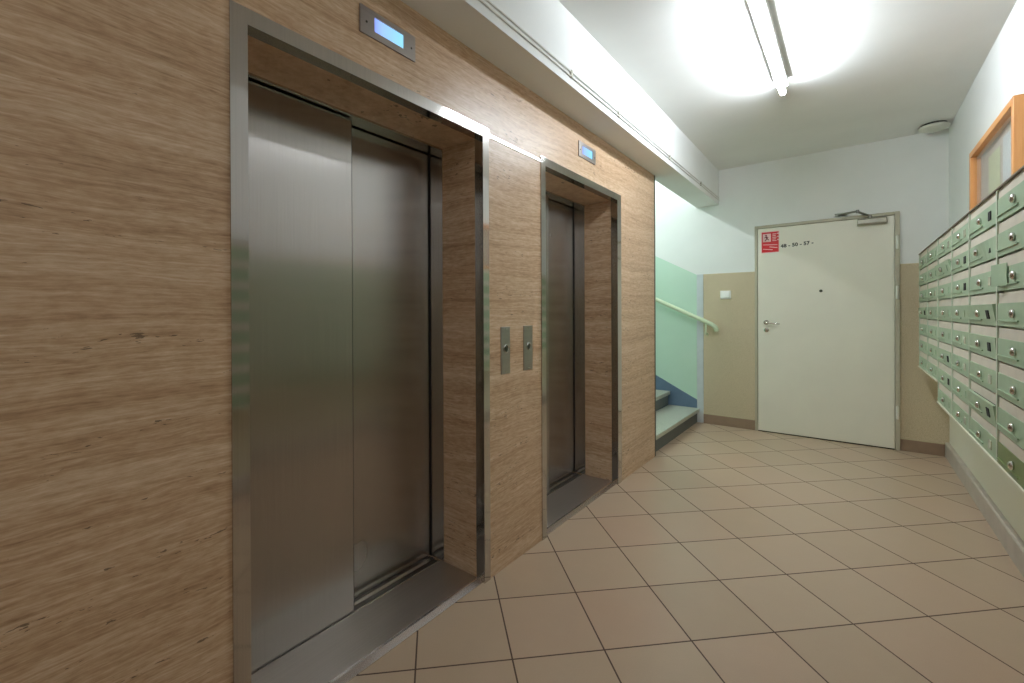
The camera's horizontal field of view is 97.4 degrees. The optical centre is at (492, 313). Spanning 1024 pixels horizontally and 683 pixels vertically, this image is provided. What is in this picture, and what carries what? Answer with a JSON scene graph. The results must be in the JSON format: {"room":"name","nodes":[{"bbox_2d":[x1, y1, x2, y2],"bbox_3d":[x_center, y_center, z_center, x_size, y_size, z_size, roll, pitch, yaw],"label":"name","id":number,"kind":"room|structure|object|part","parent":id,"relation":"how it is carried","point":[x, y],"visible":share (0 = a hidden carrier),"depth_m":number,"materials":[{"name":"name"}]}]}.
{"room":"elevator lobby","nodes":[
{"label":"elevator lobby","id":0,"kind":"room"},
{"bbox_2d":[0,0,654,682],"bbox_3d":[-0.875,0.032,1.398,0.600,2.295,6.296,0,0,39],"label":"wall","id":1,"kind":"structure","parent":0,"point":[116,456],"depth_m":1.06,"materials":[{"name":"wood"}]},
{"bbox_2d":[229,0,490,682],"bbox_3d":[-0.493,0.182,1.692,0.380,1.990,1.058,0,0,39],"label":"elevator","id":2,"kind":"object","parent":1,"relation":"attached to","point":[337,404],"visible":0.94,"depth_m":1.67,"materials":[{"name":"metal"}]},
{"bbox_3d":[-0.713,0.203,1.576,0.030,1.920,0.490,0,0,39],"label":"door panel","id":3,"kind":"part","parent":2,"relation":"part of","materials":[{"name":"metal"}]},
{"bbox_3d":[-0.590,0.181,1.772,0.130,1.968,0.979,0,0,39],"label":"frame","id":4,"kind":"part","parent":2,"relation":"part of","materials":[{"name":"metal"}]},
{"bbox_3d":[-0.484,0.201,1.965,0.028,1.920,0.525,0,0,39],"label":"door panel","id":5,"kind":"part","parent":2,"relation":"part of","materials":[{"name":"metal"}]},
{"bbox_2d":[359,3,414,61],"bbox_3d":[-0.360,-0.970,1.559,0.008,0.090,0.236,0,0,39],"label":"display","id":6,"kind":"object","parent":1,"relation":"attached to","point":[372,24],"visible":1,"depth_m":1.55,"materials":[{"name":"metal"}]},
{"bbox_2d":[501,327,509,374],"bbox_3d":[0.060,0.168,2.082,0.010,0.218,0.068,0,0,39],"label":"plate","id":7,"kind":"object","parent":1,"relation":"attached to","point":[505,331],"visible":1,"depth_m":2.08,"materials":[{"name":"metal"}]},
{"bbox_2d":[489,134,540,161],"bbox_3d":[0.113,-0.791,2.155,0.004,0.017,0.429,0,0,39],"label":"trim","id":8,"kind":"structure","parent":1,"relation":"attached to","point":[490,135],"depth_m":2.14,"materials":[{"name":"metal"}]},
{"bbox_2d":[523,326,532,369],"bbox_3d":[0.175,0.167,2.227,0.010,0.218,0.075,0,0,39],"label":"plate","id":9,"kind":"object","parent":1,"relation":"attached to","point":[527,330],"visible":1,"depth_m":2.22,"materials":[{"name":"metal"}]},
{"bbox_2d":[540,156,621,540],"bbox_3d":[0.425,0.175,2.845,0.380,1.990,1.030,0,0,39],"label":"elevator","id":10,"kind":"object","parent":1,"relation":"attached to","point":[565,493],"visible":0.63,"depth_m":3.09,"materials":[{"name":"metal"}]},
{"bbox_3d":[0.204,0.195,2.728,0.030,1.920,0.466,0,0,39],"label":"door panel","id":11,"kind":"part","parent":10,"relation":"part of","materials":[{"name":"metal"}]},
{"bbox_3d":[0.419,0.193,3.099,0.028,1.920,0.502,0,0,39],"label":"door panel","id":12,"kind":"part","parent":10,"relation":"part of","materials":[{"name":"metal"}]},
{"bbox_3d":[0.321,0.174,2.915,0.130,1.968,0.932,0,0,39],"label":"frame","id":13,"kind":"part","parent":10,"relation":"part of","materials":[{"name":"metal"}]},
{"bbox_2d":[578,140,595,164],"bbox_3d":[0.572,-0.977,2.730,0.008,0.090,0.218,0,0,39],"label":"display","id":14,"kind":"object","parent":1,"relation":"attached to","point":[585,152],"visible":1,"depth_m":2.73,"materials":[{"name":"metal"}]},
{"bbox_2d":[654,175,655,455],"bbox_3d":[1.312,0.016,3.685,0.032,2.295,0.024,0,0,39],"label":"trim","id":15,"kind":"structure","parent":1,"relation":"attached to","point":[654,175],"depth_m":3.67,"materials":[{"name":"wood"}]},
{"bbox_2d":[401,0,718,207],"bbox_3d":[-0.176,-1.472,1.687,0.218,0.705,7.836,0,0,39],"label":"ceiling beam","id":16,"kind":"structure","parent":0,"point":[470,22],"depth_m":2.32,"materials":[{"name":"white paint"}]},
{"bbox_2d":[479,0,718,199],"bbox_3d":[-0.041,-1.174,1.672,0.011,0.037,7.676,0,0,39],"label":"cable","id":17,"kind":"object","parent":16,"relation":"attached to","point":[571,74],"visible":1,"depth_m":2.23,"materials":[{"name":"silver metal"}]},
{"bbox_2d":[348,422,1023,682],"bbox_3d":[-0.496,1.236,2.036,4.794,0.120,7.956,0,0,39],"label":"floor","id":18,"kind":"structure","parent":0,"point":[731,554],"depth_m":1.94,"materials":[{"name":"tile"}]},
{"bbox_2d":[656,390,698,450],"bbox_3d":[0.809,0.554,5.006,2.440,1.216,1.408,0,0,39],"label":"staircase","id":19,"kind":"structure","parent":18,"relation":"on","point":[671,420],"depth_m":4.42,"materials":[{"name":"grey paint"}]},
{"bbox_2d":[558,0,1016,169],"bbox_3d":[0.657,-1.537,1.101,1.816,0.120,7.956,0,0,39],"label":"ceiling","id":20,"kind":"structure","parent":0,"point":[859,72],"depth_m":2.67,"materials":[{"name":"white paint"}]},
{"bbox_2d":[747,0,788,96],"bbox_3d":[1.477,-1.438,2.402,0.066,0.092,1.232,0,0,39],"label":"ceiling lamp","id":21,"kind":"object","parent":20,"relation":"attached to","point":[760,9],"visible":1,"depth_m":2.34,"materials":[{"name":"white plastic"}]},
{"bbox_2d":[918,120,949,132],"bbox_3d":[3.479,-1.473,3.548,0.182,0.047,0.182,0,0,39],"label":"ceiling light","id":22,"kind":"object","parent":20,"relation":"in","point":[935,126],"visible":1,"depth_m":3.51,"materials":[{"name":"beige plastic"}]},
{"bbox_2d":[655,128,948,398],"bbox_3d":[1.938,-0.343,5.096,4.794,3.000,0.120,0,0,39],"label":"wall","id":23,"kind":"structure","parent":0,"point":[909,175],"depth_m":4.39,"materials":[{"name":"white paint"}]},
{"bbox_2d":[656,375,696,410],"bbox_3d":[1.232,0.397,5.579,2.484,1.523,0.012,0,0,39],"label":"trim","id":24,"kind":"structure","parent":23,"relation":"attached to","point":[678,397],"depth_m":4.96,"materials":[{"name":"blue paint"}]},
{"bbox_2d":[655,297,718,335],"bbox_3d":[1.393,-0.389,5.386,2.399,1.237,0.089,0,0,39],"label":"handrail","id":25,"kind":"object","parent":23,"relation":"attached to","point":[658,300],"visible":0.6,"depth_m":4.77,"materials":[{"name":"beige plastic"}]},
{"bbox_2d":[697,274,703,422],"bbox_3d":[2.212,0.368,4.797,0.065,1.578,0.014,0,0,39],"label":"trim","id":26,"kind":"structure","parent":23,"relation":"attached to","point":[700,336],"depth_m":4.79,"materials":[{"name":"white paint"}]},
{"bbox_2d":[703,272,754,418],"bbox_3d":[2.426,0.313,4.629,0.480,1.470,0.010,0,0,39],"label":"wall panel","id":27,"kind":"object","parent":23,"relation":"attached to","point":[729,352],"visible":1,"depth_m":4.62,"materials":[{"name":"beige paint"}]},
{"bbox_2d":[720,291,730,298],"bbox_3d":[2.395,-0.198,4.632,0.100,0.084,0.019,0,0,39],"label":"wall switch","id":28,"kind":"object","parent":27,"relation":"attached to","point":[723,294],"visible":1,"depth_m":4.63,"materials":[{"name":"white plastic"}]},
{"bbox_2d":[704,413,754,429],"bbox_3d":[2.427,1.102,4.628,0.480,0.109,0.018,0,0,39],"label":"baseboard","id":29,"kind":"structure","parent":23,"relation":"attached to","point":[716,419],"depth_m":4.62,"materials":[{"name":"brown tile"}]},
{"bbox_2d":[755,210,899,450],"bbox_3d":[2.995,0.125,4.101,1.069,2.060,0.126,0,0,39],"label":"door","id":30,"kind":"structure","parent":23,"relation":"in","point":[827,309],"depth_m":4.08,"materials":[{"name":"grey paint"}]},
{"bbox_2d":[761,231,778,252],"bbox_3d":[2.696,-0.699,4.374,0.152,0.208,0.003,0,0,39],"label":"fire sign","id":31,"kind":"object","parent":30,"relation":"attached to","point":[769,240],"visible":1,"depth_m":4.37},
{"bbox_2d":[763,233,778,249],"bbox_3d":[2.699,-0.702,4.370,0.130,0.163,0.001,0,0,39],"label":"print","id":32,"kind":"object","parent":31,"relation":"attached to","point":[770,240],"depth_m":4.37},
{"bbox_3d":[2.690,0.081,4.345,0.141,0.048,0.063,0,0,39],"label":"handle","id":33,"kind":"part","parent":30,"relation":"part of","materials":[{"name":"silver metal"}]},
{"bbox_2d":[781,241,808,247],"bbox_3d":[2.864,-0.657,4.241,0.257,0.044,0.001,0,0,39],"label":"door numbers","id":34,"kind":"object","parent":30,"relation":"attached to","point":[794,244],"visible":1,"depth_m":4.25,"materials":[{"name":"black"}]},
{"bbox_3d":[3.161,-0.868,3.962,0.106,0.075,0.264,0,0,-38],"label":"closer arm","id":35,"kind":"part","parent":30,"relation":"part of","materials":[{"name":"metal"}]},
{"bbox_2d":[900,437,944,456],"bbox_3d":[3.556,1.099,3.728,0.270,0.109,0.018,0,0,39],"label":"baseboard","id":36,"kind":"structure","parent":23,"relation":"attached to","point":[906,444],"depth_m":3.72,"materials":[{"name":"brown tile"}]},
{"bbox_2d":[900,263,948,442],"bbox_3d":[3.566,0.311,3.721,0.296,1.470,0.010,0,0,39],"label":"wall panel","id":37,"kind":"object","parent":23,"relation":"attached to","point":[922,417],"visible":0.69,"depth_m":3.75,"materials":[{"name":"beige paint"}]},
{"bbox_2d":[949,0,1023,541],"bbox_3d":[1.289,-0.153,0.529,0.120,2.651,7.836,0,0,39],"label":"wall","id":38,"kind":"structure","parent":0,"point":[1000,77],"depth_m":2.61,"materials":[{"name":"white paint"}]},
{"bbox_2d":[918,239,937,381],"bbox_3d":[3.175,-0.026,3.162,0.210,0.901,0.985,0,0,39],"label":"bank","id":39,"kind":"object","parent":38,"relation":"attached to","point":[928,281],"visible":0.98,"depth_m":3.17,"materials":[{"name":"grey paint"}]},
{"bbox_3d":[3.260,-0.008,3.409,0.014,0.082,0.475,-6,-4,38],"label":"door","id":40,"kind":"part","parent":39,"relation":"part of","materials":[{"name":"green metal"}]},
{"bbox_3d":[3.264,0.375,3.408,0.014,0.082,0.475,0,0,39],"label":"door","id":41,"kind":"part","parent":39,"relation":"part of","materials":[{"name":"green metal"}]},
{"bbox_3d":[3.263,0.247,3.408,0.014,0.082,0.475,0,0,39],"label":"door","id":42,"kind":"part","parent":39,"relation":"part of","materials":[{"name":"green metal"}]},
{"bbox_3d":[3.263,0.119,3.407,0.014,0.082,0.475,0,0,39],"label":"door","id":43,"kind":"part","parent":39,"relation":"part of","materials":[{"name":"green metal"}]},
{"bbox_3d":[3.262,-0.137,3.407,0.014,0.082,0.475,0,0,39],"label":"door","id":44,"kind":"part","parent":39,"relation":"part of","materials":[{"name":"green metal"}]},
{"bbox_3d":[3.261,-0.265,3.406,0.014,0.082,0.475,0,0,39],"label":"door","id":45,"kind":"part","parent":39,"relation":"part of","materials":[{"name":"green metal"}]},
{"bbox_3d":[3.261,-0.393,3.406,0.014,0.082,0.475,0,0,39],"label":"door","id":46,"kind":"part","parent":39,"relation":"part of","materials":[{"name":"green metal"}]},
{"bbox_3d":[2.956,0.378,3.022,0.014,0.082,0.473,0,0,39],"label":"door","id":47,"kind":"part","parent":39,"relation":"part of","materials":[{"name":"green metal"}]},
{"bbox_3d":[2.956,0.250,3.021,0.014,0.082,0.473,0,0,39],"label":"door","id":48,"kind":"part","parent":39,"relation":"part of","materials":[{"name":"green metal"}]},
{"bbox_3d":[2.955,0.122,3.021,0.014,0.082,0.473,0,0,39],"label":"door","id":49,"kind":"part","parent":39,"relation":"part of","materials":[{"name":"green metal"}]},
{"bbox_3d":[2.955,-0.006,3.021,0.014,0.082,0.473,0,0,39],"label":"door","id":50,"kind":"part","parent":39,"relation":"part of","materials":[{"name":"green metal"}]},
{"bbox_3d":[2.954,-0.135,3.020,0.014,0.082,0.473,0,0,39],"label":"door","id":51,"kind":"part","parent":39,"relation":"part of","materials":[{"name":"green metal"}]},
{"bbox_3d":[2.953,-0.263,3.020,0.014,0.082,0.473,0,0,39],"label":"door","id":52,"kind":"part","parent":39,"relation":"part of","materials":[{"name":"green metal"}]},
{"bbox_3d":[2.953,-0.391,3.020,0.014,0.082,0.473,0,0,39],"label":"door","id":53,"kind":"part","parent":39,"relation":"part of","materials":[{"name":"green metal"}]},
{"bbox_2d":[935,213,969,434],"bbox_3d":[2.564,0.043,2.399,0.215,1.029,0.959,0,0,39],"label":"mailboxes","id":54,"kind":"object","parent":38,"relation":"attached to","point":[952,267],"visible":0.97,"depth_m":2.39,"materials":[{"name":"grey paint"}]},
{"bbox_3d":[2.636,-0.258,2.633,0.014,0.082,0.484,-14,-8,38],"label":"door","id":55,"kind":"part","parent":54,"relation":"part of","materials":[{"name":"green metal"}]},
{"bbox_3d":[2.645,0.508,2.631,0.014,0.082,0.484,0,0,39],"label":"door","id":56,"kind":"part","parent":54,"relation":"part of","materials":[{"name":"green metal"}]},
{"bbox_3d":[2.644,0.380,2.630,0.014,0.082,0.484,0,0,39],"label":"door","id":57,"kind":"part","parent":54,"relation":"part of","materials":[{"name":"green metal"}]},
{"bbox_3d":[2.642,0.253,2.631,0.014,0.082,0.484,-4,-2,38],"label":"door","id":58,"kind":"part","parent":54,"relation":"part of","materials":[{"name":"green metal"}]},
{"bbox_3d":[2.643,0.124,2.630,0.014,0.082,0.484,0,0,39],"label":"door","id":59,"kind":"part","parent":54,"relation":"part of","materials":[{"name":"green metal"}]},
{"bbox_3d":[2.643,-0.004,2.629,0.014,0.082,0.484,0,0,39],"label":"door","id":60,"kind":"part","parent":54,"relation":"part of","materials":[{"name":"green metal"}]},
{"bbox_3d":[2.641,-0.388,2.628,0.014,0.082,0.484,0,0,39],"label":"door","id":61,"kind":"part","parent":54,"relation":"part of","materials":[{"name":"green metal"}]},
{"bbox_3d":[2.642,-0.132,2.629,0.014,0.082,0.484,0,0,39],"label":"door","id":62,"kind":"part","parent":54,"relation":"part of","materials":[{"name":"green metal"}]},
{"bbox_3d":[2.340,-0.001,2.255,0.014,0.082,0.438,-6,-4,38],"label":"door","id":63,"kind":"part","parent":54,"relation":"part of","materials":[{"name":"green metal"}]},
{"bbox_3d":[2.344,0.127,2.253,0.014,0.082,0.438,0,0,39],"label":"door","id":64,"kind":"part","parent":54,"relation":"part of","materials":[{"name":"green metal"}]},
{"bbox_3d":[2.342,-0.130,2.253,0.014,0.082,0.438,0,0,39],"label":"door","id":65,"kind":"part","parent":54,"relation":"part of","materials":[{"name":"green metal"}]},
{"bbox_3d":[2.342,-0.258,2.252,0.014,0.082,0.438,0,0,39],"label":"door","id":66,"kind":"part","parent":54,"relation":"part of","materials":[{"name":"green metal"}]},
{"bbox_3d":[2.341,-0.386,2.252,0.014,0.082,0.438,0,0,39],"label":"door","id":67,"kind":"part","parent":54,"relation":"part of","materials":[{"name":"green metal"}]},
{"bbox_3d":[2.345,0.511,2.254,0.014,0.082,0.438,0,0,39],"label":"door","id":68,"kind":"part","parent":54,"relation":"part of","materials":[{"name":"green metal"}]},
{"bbox_3d":[2.345,0.383,2.254,0.014,0.082,0.438,0,0,39],"label":"door","id":69,"kind":"part","parent":54,"relation":"part of","materials":[{"name":"green metal"}]},
{"bbox_3d":[2.344,0.255,2.254,0.014,0.082,0.438,0,0,39],"label":"door","id":70,"kind":"part","parent":54,"relation":"part of","materials":[{"name":"green metal"}]},
{"bbox_2d":[945,442,1023,577],"bbox_3d":[1.268,1.115,0.618,0.026,0.116,7.736,0,0,39],"label":"baseboard","id":71,"kind":"structure","parent":38,"relation":"attached to","point":[1011,541],"depth_m":2.47,"materials":[{"name":"beige tile"}]},
{"bbox_2d":[966,165,1023,494],"bbox_3d":[1.954,0.048,1.633,0.214,1.029,0.990,0,0,39],"label":"mailboxes","id":72,"kind":"object","parent":38,"relation":"attached to","point":[995,309],"visible":1,"depth_m":1.66,"materials":[{"name":"grey paint"}]},
{"bbox_3d":[2.047,-0.260,1.910,0.014,0.030,0.030,0,0,39],"label":"knob","id":73,"kind":"part","parent":72,"relation":"part of","materials":[{"name":"silver metal"}]},
{"bbox_3d":[2.039,0.383,1.895,0.014,0.030,0.030,-9,-5,38],"label":"knob","id":74,"kind":"part","parent":72,"relation":"part of","materials":[{"name":"silver metal"}]},
{"bbox_3d":[2.038,-0.001,1.896,0.014,0.030,0.030,-10,-6,38],"label":"knob","id":75,"kind":"part","parent":72,"relation":"part of","materials":[{"name":"silver metal"}]},
{"bbox_3d":[2.053,0.125,1.907,0.014,0.030,0.030,-4,-2,38],"label":"knob","id":76,"kind":"part","parent":72,"relation":"part of","materials":[{"name":"silver metal"}]},
{"bbox_3d":[2.055,0.508,1.906,0.014,0.030,0.030,0,0,39],"label":"knob","id":77,"kind":"part","parent":72,"relation":"part of","materials":[{"name":"silver metal"}]},
{"bbox_3d":[2.046,-0.132,1.895,0.014,0.030,0.030,0,0,39],"label":"knob","id":78,"kind":"part","parent":72,"relation":"part of","materials":[{"name":"silver metal"}]},
{"bbox_3d":[2.043,0.252,1.892,0.014,0.030,0.030,0,0,39],"label":"knob","id":79,"kind":"part","parent":72,"relation":"part of","materials":[{"name":"silver metal"}]},
{"bbox_3d":[2.042,-0.388,1.891,0.014,0.030,0.030,0,0,39],"label":"knob","id":80,"kind":"part","parent":72,"relation":"part of","materials":[{"name":"silver metal"}]},
{"bbox_3d":[2.038,0.002,1.879,0.014,0.082,0.483,-10,-6,38],"label":"door","id":81,"kind":"part","parent":72,"relation":"part of","materials":[{"name":"green metal"}]},
{"bbox_3d":[2.040,0.386,1.880,0.014,0.082,0.483,-9,-5,38],"label":"door","id":82,"kind":"part","parent":72,"relation":"part of","materials":[{"name":"green metal"}]},
{"bbox_3d":[2.041,0.129,1.877,0.014,0.082,0.483,-4,-2,38],"label":"door","id":83,"kind":"part","parent":72,"relation":"part of","materials":[{"name":"green metal"}]},
{"bbox_3d":[2.041,-0.383,1.874,0.014,0.082,0.483,0,0,39],"label":"door","id":84,"kind":"part","parent":72,"relation":"part of","materials":[{"name":"green metal"}]},
{"bbox_3d":[2.045,0.513,1.877,0.014,0.082,0.483,0,0,39],"label":"door","id":85,"kind":"part","parent":72,"relation":"part of","materials":[{"name":"green metal"}]},
{"bbox_3d":[2.044,0.257,1.876,0.014,0.082,0.483,0,0,39],"label":"door","id":86,"kind":"part","parent":72,"relation":"part of","materials":[{"name":"green metal"}]},
{"bbox_3d":[2.042,-0.127,1.875,0.014,0.082,0.483,0,0,39],"label":"door","id":87,"kind":"part","parent":72,"relation":"part of","materials":[{"name":"green metal"}]},
{"bbox_3d":[2.038,-0.255,1.877,0.023,0.082,0.483,0,0,39],"label":"door","id":88,"kind":"part","parent":72,"relation":"part of","materials":[{"name":"green metal"}]},
{"bbox_3d":[1.735,0.516,1.489,0.014,0.082,0.470,0,0,39],"label":"door","id":89,"kind":"part","parent":72,"relation":"part of","materials":[{"name":"green metal"}]},
{"bbox_3d":[1.735,0.388,1.488,0.014,0.082,0.470,0,0,39],"label":"door","id":90,"kind":"part","parent":72,"relation":"part of","materials":[{"name":"green metal"}]},
{"bbox_3d":[1.734,0.260,1.488,0.014,0.082,0.470,0,0,39],"label":"door","id":91,"kind":"part","parent":72,"relation":"part of","materials":[{"name":"green metal"}]},
{"bbox_3d":[1.734,0.131,1.488,0.014,0.082,0.470,0,0,39],"label":"door","id":92,"kind":"part","parent":72,"relation":"part of","materials":[{"name":"green metal"}]},
{"bbox_3d":[1.733,0.003,1.487,0.014,0.082,0.470,0,0,39],"label":"door","id":93,"kind":"part","parent":72,"relation":"part of","materials":[{"name":"green metal"}]},
{"bbox_3d":[1.732,-0.253,1.486,0.014,0.082,0.470,0,0,39],"label":"door","id":94,"kind":"part","parent":72,"relation":"part of","materials":[{"name":"green metal"}]},
{"bbox_3d":[1.732,-0.381,1.486,0.014,0.082,0.470,0,0,39],"label":"door","id":95,"kind":"part","parent":72,"relation":"part of","materials":[{"name":"green metal"}]},
{"bbox_3d":[1.746,0.511,1.517,0.014,0.030,0.030,0,0,39],"label":"knob","id":96,"kind":"part","parent":72,"relation":"part of","materials":[{"name":"silver metal"}]},
{"bbox_3d":[1.746,0.383,1.518,0.014,0.030,0.030,0,0,39],"label":"knob","id":97,"kind":"part","parent":72,"relation":"part of","materials":[{"name":"silver metal"}]},
{"bbox_3d":[1.733,-0.125,1.487,0.014,0.082,0.470,0,0,39],"label":"door","id":98,"kind":"part","parent":72,"relation":"part of","materials":[{"name":"green metal"}]},
{"bbox_3d":[1.738,-0.002,1.509,0.014,0.030,0.030,0,0,39],"label":"knob","id":99,"kind":"part","parent":72,"relation":"part of","materials":[{"name":"silver metal"}]},
{"bbox_3d":[1.735,-0.258,1.505,0.014,0.030,0.030,0,0,39],"label":"knob","id":100,"kind":"part","parent":72,"relation":"part of","materials":[{"name":"silver metal"}]},
{"bbox_3d":[1.731,-0.386,1.501,0.014,0.030,0.030,0,0,39],"label":"knob","id":101,"kind":"part","parent":72,"relation":"part of","materials":[{"name":"silver metal"}]},
{"bbox_3d":[1.732,0.255,1.500,0.014,0.030,0.030,0,0,39],"label":"knob","id":102,"kind":"part","parent":72,"relation":"part of","materials":[{"name":"silver metal"}]},
{"bbox_3d":[1.732,0.126,1.500,0.014,0.030,0.030,0,0,39],"label":"knob","id":103,"kind":"part","parent":72,"relation":"part of","materials":[{"name":"silver metal"}]},
{"bbox_3d":[1.731,-0.130,1.500,0.014,0.030,0.030,0,0,39],"label":"knob","id":104,"kind":"part","parent":72,"relation":"part of","materials":[{"name":"silver metal"}]},
{"bbox_2d":[969,94,1023,210],"bbox_3d":[2.612,-0.725,2.335,0.058,0.483,0.945,0,0,39],"label":"notice board","id":105,"kind":"object","parent":38,"relation":"attached to","point":[1011,117],"visible":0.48,"depth_m":2.31,"materials":[{"name":"orange wood"}]},
{"bbox_3d":[2.611,-0.949,2.335,0.058,0.034,0.877,0,0,39],"label":"rail","id":106,"kind":"part","parent":105,"relation":"part of","materials":[{"name":"orange wood"}]},
{"bbox_2d":[989,146,999,193],"bbox_3d":[2.698,-0.706,2.420,0.001,0.335,0.245,0,0,39],"label":"paper notice","id":107,"kind":"object","parent":105,"relation":"attached to","point":[994,159],"visible":0.64,"depth_m":2.41,"materials":[{"name":"yellow paper"}]},
{"bbox_2d":[1003,129,1010,181],"bbox_3d":[2.487,-0.715,2.156,0.001,0.355,0.320,0,0,39],"label":"paper notice","id":108,"kind":"object","parent":105,"relation":"attached to","point":[1007,138],"visible":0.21,"depth_m":2.21,"materials":[{"name":"white paper"}]}
]}

